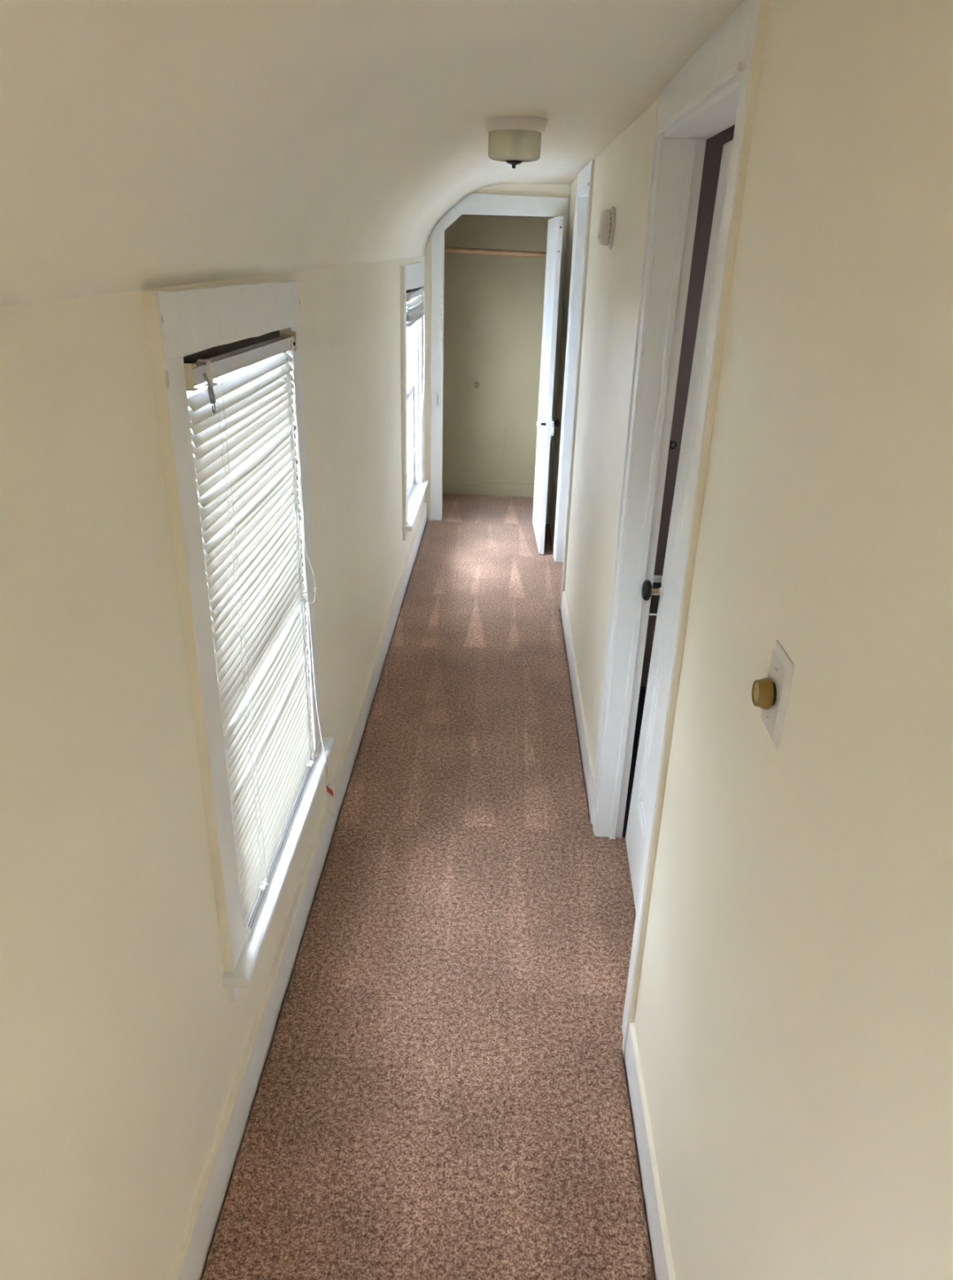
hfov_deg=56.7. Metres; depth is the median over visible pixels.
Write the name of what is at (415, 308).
mini blind
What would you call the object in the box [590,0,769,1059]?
door frame
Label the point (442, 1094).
floor
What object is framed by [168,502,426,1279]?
baseboard
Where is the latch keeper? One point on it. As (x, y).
(436, 393)
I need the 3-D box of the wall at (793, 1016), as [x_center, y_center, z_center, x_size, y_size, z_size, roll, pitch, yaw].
[0.448,-0.188,2.162,0.080,2.200,7.930,2,24,1]
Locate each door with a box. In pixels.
[532,216,563,554]
[625,139,733,911]
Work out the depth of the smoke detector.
3.01 m
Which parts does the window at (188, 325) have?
casing, sash, sill, casing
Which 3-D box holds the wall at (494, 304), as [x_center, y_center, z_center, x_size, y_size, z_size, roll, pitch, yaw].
[0.308,-2.150,6.355,1.600,2.350,0.087,2,24,1]
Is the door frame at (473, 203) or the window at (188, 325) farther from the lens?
the door frame at (473, 203)
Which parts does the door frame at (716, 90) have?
casing, casing, head casing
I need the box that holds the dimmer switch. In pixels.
[751,640,794,748]
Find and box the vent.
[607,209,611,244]
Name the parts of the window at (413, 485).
casing, sash, sill, casing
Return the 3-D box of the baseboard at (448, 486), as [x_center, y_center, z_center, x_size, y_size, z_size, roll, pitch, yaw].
[0.280,-1.137,6.761,1.400,0.128,0.014,2,24,1]
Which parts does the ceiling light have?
lamp shade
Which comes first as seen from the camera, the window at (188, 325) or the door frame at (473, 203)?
the window at (188, 325)
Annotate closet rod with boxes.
[444,246,546,257]
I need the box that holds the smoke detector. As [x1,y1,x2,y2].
[597,206,615,248]
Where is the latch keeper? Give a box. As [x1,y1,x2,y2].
[435,392,438,408]
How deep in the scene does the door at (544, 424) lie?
5.28 m
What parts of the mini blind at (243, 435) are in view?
head rail, lift cord, rail, lift cord, loop cord, pull cord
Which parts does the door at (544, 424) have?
knob, moulding, panel, moulding, panel, knob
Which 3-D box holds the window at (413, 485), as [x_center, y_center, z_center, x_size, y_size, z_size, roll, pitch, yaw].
[-0.441,-1.375,4.973,0.256,1.376,1.049,2,24,1]
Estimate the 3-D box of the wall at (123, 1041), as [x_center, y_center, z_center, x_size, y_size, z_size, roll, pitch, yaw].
[-0.544,0.007,2.242,0.142,1.730,7.850,2,24,1]
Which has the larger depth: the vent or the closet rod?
the closet rod
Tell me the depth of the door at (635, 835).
2.37 m
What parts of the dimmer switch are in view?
knob, knob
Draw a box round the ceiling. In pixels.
[0,0,744,306]
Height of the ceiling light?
0.133 m
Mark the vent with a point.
(609, 211)
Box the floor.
[200,493,654,1279]
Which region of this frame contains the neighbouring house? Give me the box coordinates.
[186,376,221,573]
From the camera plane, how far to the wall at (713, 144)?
2.82 m
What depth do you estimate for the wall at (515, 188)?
5.60 m
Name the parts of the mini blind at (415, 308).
rail, head rail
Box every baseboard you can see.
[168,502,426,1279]
[442,480,533,496]
[560,591,594,820]
[623,1022,675,1279]
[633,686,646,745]
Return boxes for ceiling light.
[483,115,547,168]
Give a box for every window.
[141,280,334,1000]
[400,262,427,540]
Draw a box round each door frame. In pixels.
[429,192,568,524]
[552,159,594,612]
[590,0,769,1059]
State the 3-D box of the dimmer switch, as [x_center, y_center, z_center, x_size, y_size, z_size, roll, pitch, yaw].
[0.364,0.067,1.107,0.029,0.116,0.074,2,24,1]
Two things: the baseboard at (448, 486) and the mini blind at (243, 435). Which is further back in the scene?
the baseboard at (448, 486)
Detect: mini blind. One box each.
[183,331,334,937]
[405,285,424,455]
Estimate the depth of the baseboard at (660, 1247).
1.79 m
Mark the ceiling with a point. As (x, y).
(144, 144)
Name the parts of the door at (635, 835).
knob, moulding, panel, panel, moulding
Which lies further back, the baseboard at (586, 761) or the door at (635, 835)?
the baseboard at (586, 761)
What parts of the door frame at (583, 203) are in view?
casing, casing, head casing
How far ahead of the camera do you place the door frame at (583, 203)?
4.75 m
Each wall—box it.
[0,255,424,1279]
[424,182,570,524]
[442,214,553,483]
[549,0,952,1279]
[640,124,734,686]

